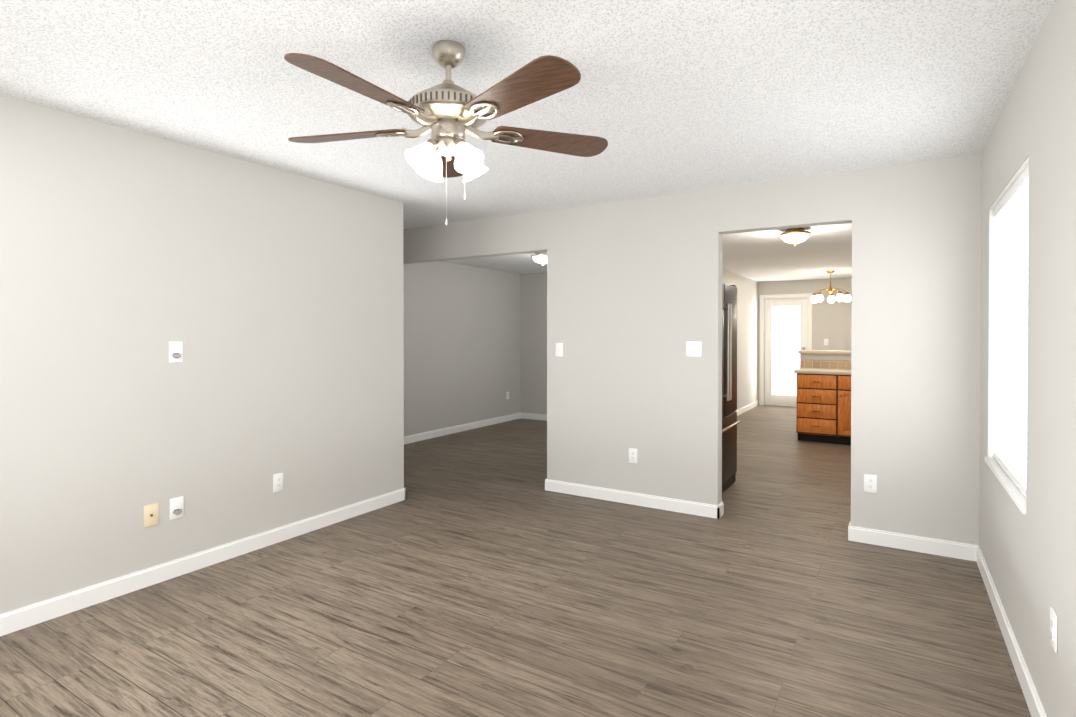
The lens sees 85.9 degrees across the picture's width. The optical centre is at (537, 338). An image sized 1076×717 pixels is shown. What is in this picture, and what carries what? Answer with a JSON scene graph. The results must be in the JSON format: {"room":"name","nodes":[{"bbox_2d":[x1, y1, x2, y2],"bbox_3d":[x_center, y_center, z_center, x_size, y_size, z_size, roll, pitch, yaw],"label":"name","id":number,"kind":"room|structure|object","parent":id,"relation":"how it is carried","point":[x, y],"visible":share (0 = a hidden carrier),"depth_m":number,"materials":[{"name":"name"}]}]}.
{"room":"empty living room","nodes":[
{"label":"empty living room","id":0,"kind":"room"},
{"bbox_2d":[0,95,403,613],"bbox_3d":[-2.358,0.118,2.841,0.120,2.440,4.570,0,1,32],"label":"wall","id":1,"kind":"structure","parent":0,"point":[271,298],"depth_m":3.23,"materials":[{"name":"paint"}]},
{"bbox_2d":[144,503,158,527],"bbox_3d":[-2.097,0.958,3.139,0.015,0.118,0.074,0,1,32],"label":"outlet","id":2,"kind":"object","parent":1,"relation":"attached to","point":[151,514],"visible":1,"depth_m":3.14,"materials":[{"name":"beige plastic"}]},
{"bbox_2d":[169,341,182,362],"bbox_3d":[-2.022,0.073,3.240,0.030,0.118,0.074,0,1,32],"label":"outlet","id":3,"kind":"object","parent":1,"relation":"attached to","point":[175,351],"visible":1,"depth_m":3.24,"materials":[{"name":"white plastic"}]},
{"bbox_2d":[170,496,183,519],"bbox_3d":[-2.022,0.951,3.247,0.030,0.118,0.074,0,1,32],"label":"outlet","id":4,"kind":"object","parent":1,"relation":"attached to","point":[176,507],"visible":1,"depth_m":3.25,"materials":[{"name":"white plastic"}]},
{"bbox_2d":[0,488,405,635],"bbox_3d":[-2.265,1.290,2.872,0.014,0.095,4.464,0,1,32],"label":"baseboard","id":5,"kind":"structure","parent":1,"relation":"attached to","point":[34,614],"depth_m":3.23,"materials":[{"name":"white wood"}]},
{"bbox_2d":[273,473,282,492],"bbox_3d":[-1.700,0.940,3.788,0.008,0.118,0.074,0,1,32],"label":"electrical outlet","id":6,"kind":"object","parent":1,"relation":"attached to","point":[277,482],"visible":1,"depth_m":3.78,"materials":[{"name":"white plastic"}]},
{"bbox_2d":[403,261,519,435],"bbox_3d":[-1.483,0.079,7.544,0.120,2.440,4.590,0,1,32],"label":"wall","id":7,"kind":"structure","parent":0,"point":[461,323],"depth_m":8.04,"materials":[{"name":"paint"}]},
{"bbox_2d":[404,412,519,443],"bbox_3d":[-1.426,1.251,7.518,0.014,0.095,4.350,0,1,32],"label":"baseboard","id":8,"kind":"structure","parent":7,"relation":"attached to","point":[445,431],"depth_m":8.03,"materials":[{"name":"white wood"}]},
{"bbox_2d":[440,253,546,273],"bbox_3d":[0.019,-1.084,7.187,2.800,0.110,3.360,0,1,32],"label":"ceiling","id":9,"kind":"structure","parent":0,"point":[526,263],"depth_m":7.93,"materials":[{"name":"white paint"}]},
{"bbox_2d":[531,252,546,265],"bbox_3d":[0.056,-0.947,6.848,0.270,0.158,0.270,0,1,32],"label":"light","id":10,"kind":"object","parent":9,"relation":"attached to","point":[540,257],"visible":0.77,"depth_m":6.76,"materials":[{"name":"white glass"}]},
{"bbox_2d":[0,405,1030,716],"bbox_3d":[0.804,1.343,5.787,5.870,0.060,12.890,0,1,32],"label":"floor","id":11,"kind":"structure","parent":0,"point":[480,571],"depth_m":2.78,"materials":[{"name":"brown wood"}]},
{"bbox_2d":[722,283,740,492],"bbox_3d":[1.217,0.414,5.153,0.971,1.810,0.960,0,1,32],"label":"fridge","id":12,"kind":"object","parent":11,"relation":"on","point":[730,422],"visible":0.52,"depth_m":5.00,"materials":[{"name":"grey metal"}]},
{"bbox_2d":[796,374,845,444],"bbox_3d":[3.657,0.867,7.453,0.525,0.865,0.607,0,1,32],"label":"base cabinet","id":13,"kind":"object","parent":11,"relation":"on","point":[823,413],"depth_m":7.19,"materials":[{"name":"brown wood"}]},
{"bbox_2d":[794,366,850,373],"bbox_3d":[4.053,0.416,7.203,1.518,0.040,0.610,0,1,32],"label":"countertop","id":14,"kind":"structure","parent":13,"relation":"on","point":[803,369],"depth_m":7.27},
{"bbox_2d":[846,374,850,444],"bbox_3d":[4.048,0.869,7.212,0.525,0.865,0.607,0,1,32],"label":"base cabinet","id":15,"kind":"object","parent":11,"relation":"on","point":[848,376],"depth_m":7.03,"materials":[{"name":"brown wood"}]},
{"bbox_2d":[0,0,1053,228],"bbox_3d":[0.804,-1.167,5.766,5.870,0.080,12.890,0,1,32],"label":"ceiling","id":16,"kind":"structure","parent":0,"point":[663,97],"depth_m":2.46,"materials":[{"name":"white paint"}]},
{"bbox_2d":[284,40,607,225],"bbox_3d":[-0.365,-0.757,2.134,1.284,0.677,1.231,0,1,32],"label":"ceiling fan","id":17,"kind":"object","parent":16,"relation":"hanging from","point":[448,113],"visible":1,"depth_m":2.09,"materials":[{"name":"brown wood"}]},
{"bbox_2d":[520,273,546,414],"bbox_3d":[0.883,0.069,8.708,2.920,2.440,0.120,0,1,32],"label":"wall","id":18,"kind":"structure","parent":0,"point":[533,342],"depth_m":9.23,"materials":[{"name":"paint"}]},
{"bbox_2d":[520,412,546,420],"bbox_3d":[0.899,1.242,8.630,2.800,0.095,0.014,0,1,32],"label":"baseboard","id":19,"kind":"structure","parent":18,"relation":"attached to","point":[533,416],"depth_m":9.22,"materials":[{"name":"white wood"}]},
{"bbox_2d":[403,153,981,544],"bbox_3d":[0.243,0.100,5.012,5.720,2.440,0.120,0,1,32],"label":"wall","id":20,"kind":"structure","parent":0,"point":[634,295],"depth_m":4.28,"materials":[{"name":"paint"}]},
{"bbox_2d":[556,343,562,356],"bbox_3d":[0.182,0.092,4.969,0.074,0.118,0.017,0,1,32],"label":"light switch","id":21,"kind":"object","parent":20,"relation":"attached to","point":[559,349],"visible":1,"depth_m":4.97,"materials":[{"name":"white plastic"}]},
{"bbox_2d":[545,479,719,518],"bbox_3d":[0.701,1.275,4.661,1.498,0.095,0.014,0,1,32],"label":"baseboard","id":22,"kind":"structure","parent":20,"relation":"attached to","point":[675,505],"depth_m":4.61,"materials":[{"name":"white wood"}]},
{"bbox_2d":[629,448,636,463],"bbox_3d":[0.760,0.934,4.624,0.074,0.118,0.008,0,1,32],"label":"electrical outlet","id":23,"kind":"object","parent":20,"relation":"attached to","point":[632,455],"visible":1,"depth_m":4.62,"materials":[{"name":"white plastic"}]},
{"bbox_2d":[686,341,701,356],"bbox_3d":[1.172,0.075,4.357,0.118,0.118,0.017,0,1,32],"label":"light switch","id":24,"kind":"object","parent":20,"relation":"attached to","point":[693,348],"visible":1,"depth_m":4.36,"materials":[{"name":"white plastic"}]},
{"bbox_2d":[717,501,723,518],"bbox_3d":[1.363,1.278,4.321,0.014,0.095,0.134,0,1,32],"label":"baseboard","id":25,"kind":"structure","parent":20,"relation":"attached to","point":[721,509],"depth_m":4.32,"materials":[{"name":"white wood"}]},
{"bbox_2d":[864,474,876,492],"bbox_3d":[2.160,0.940,3.758,0.074,0.118,0.008,0,1,32],"label":"electrical outlet","id":26,"kind":"object","parent":20,"relation":"attached to","point":[870,483],"visible":1,"depth_m":3.76,"materials":[{"name":"white plastic"}]},
{"bbox_2d":[848,525,978,560],"bbox_3d":[2.346,1.284,3.643,0.693,0.095,0.014,0,1,32],"label":"baseboard","id":27,"kind":"structure","parent":20,"relation":"attached to","point":[958,550],"depth_m":3.63,"materials":[{"name":"white wood"}]},
{"bbox_2d":[722,269,757,409],"bbox_3d":[2.305,0.074,8.117,0.120,2.440,7.330,0,1,32],"label":"wall","id":28,"kind":"structure","parent":0,"point":[747,341],"depth_m":10.25,"materials":[{"name":"paint"}]},
{"bbox_2d":[736,400,757,415],"bbox_3d":[2.609,1.243,8.491,0.014,0.095,6.150,0,1,32],"label":"baseboard","id":29,"kind":"structure","parent":28,"relation":"attached to","point":[746,408],"depth_m":10.27,"materials":[{"name":"white wood"}]},
{"bbox_2d":[722,223,851,281],"bbox_3d":[3.464,-1.100,7.320,2.680,0.080,7.210,0,1,32],"label":"ceiling","id":30,"kind":"structure","parent":0,"point":[773,255],"depth_m":7.25,"materials":[{"name":"white paint"}]},
{"bbox_2d":[780,228,809,245],"bbox_3d":[2.444,-0.965,5.500,0.270,0.158,0.270,0,1,32],"label":"light","id":31,"kind":"object","parent":30,"relation":"attached to","point":[794,236],"visible":1,"depth_m":5.42,"materials":[{"name":"white glass"}]},
{"bbox_2d":[810,270,851,302],"bbox_3d":[4.626,-0.825,9.150,0.586,0.501,0.568,0,1,32],"label":"dining chandelier","id":32,"kind":"object","parent":30,"relation":"hanging from","point":[819,297],"visible":1,"depth_m":9.06,"materials":[{"name":"white glass"}]},
{"bbox_2d":[758,278,851,404],"bbox_3d":[4.163,0.048,11.207,5.870,2.440,0.120,0,1,32],"label":"wall","id":33,"kind":"structure","parent":0,"point":[832,323],"depth_m":10.49,"materials":[{"name":"paint"}]},
{"bbox_2d":[759,293,811,406],"bbox_3d":[4.662,0.215,10.885,0.910,2.110,0.141,0,1,32],"label":"patio door","id":34,"kind":"structure","parent":33,"relation":"in","point":[785,328],"depth_m":10.91,"materials":[{"name":"white glass"}]},
{"bbox_2d":[798,350,850,353],"bbox_3d":[4.266,0.178,7.575,1.548,0.040,0.350,0,1,32],"label":"countertop","id":35,"kind":"structure","parent":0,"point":[799,351],"depth_m":7.71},
{"bbox_2d":[979,0,1075,716],"bbox_3d":[3.237,0.106,4.272,0.150,2.440,12.890,0,1,32],"label":"wall","id":36,"kind":"structure","parent":0,"point":[1030,558],"depth_m":1.97,"materials":[{"name":"paint"}]},
{"bbox_2d":[985,156,1028,514],"bbox_3d":[2.226,-0.017,2.668,0.142,1.384,1.116,0,1,32],"label":"living room window","id":37,"kind":"structure","parent":36,"relation":"in","point":[1008,325],"depth_m":2.90,"materials":[{"name":"white glass"}]},
{"bbox_2d":[976,546,1046,716],"bbox_3d":[1.239,1.304,1.208,0.014,0.095,5.320,0,1,32],"label":"baseboard","id":38,"kind":"structure","parent":36,"relation":"attached to","point":[1033,701],"depth_m":2.42,"materials":[{"name":"white wood"}]},
{"bbox_2d":[1050,607,1057,652],"bbox_3d":[1.625,0.917,1.825,0.008,0.118,0.074,0,1,32],"label":"electrical outlet","id":39,"kind":"object","parent":36,"relation":"attached to","point":[1053,627],"visible":1,"depth_m":1.81,"materials":[{"name":"white plastic"}]}
]}

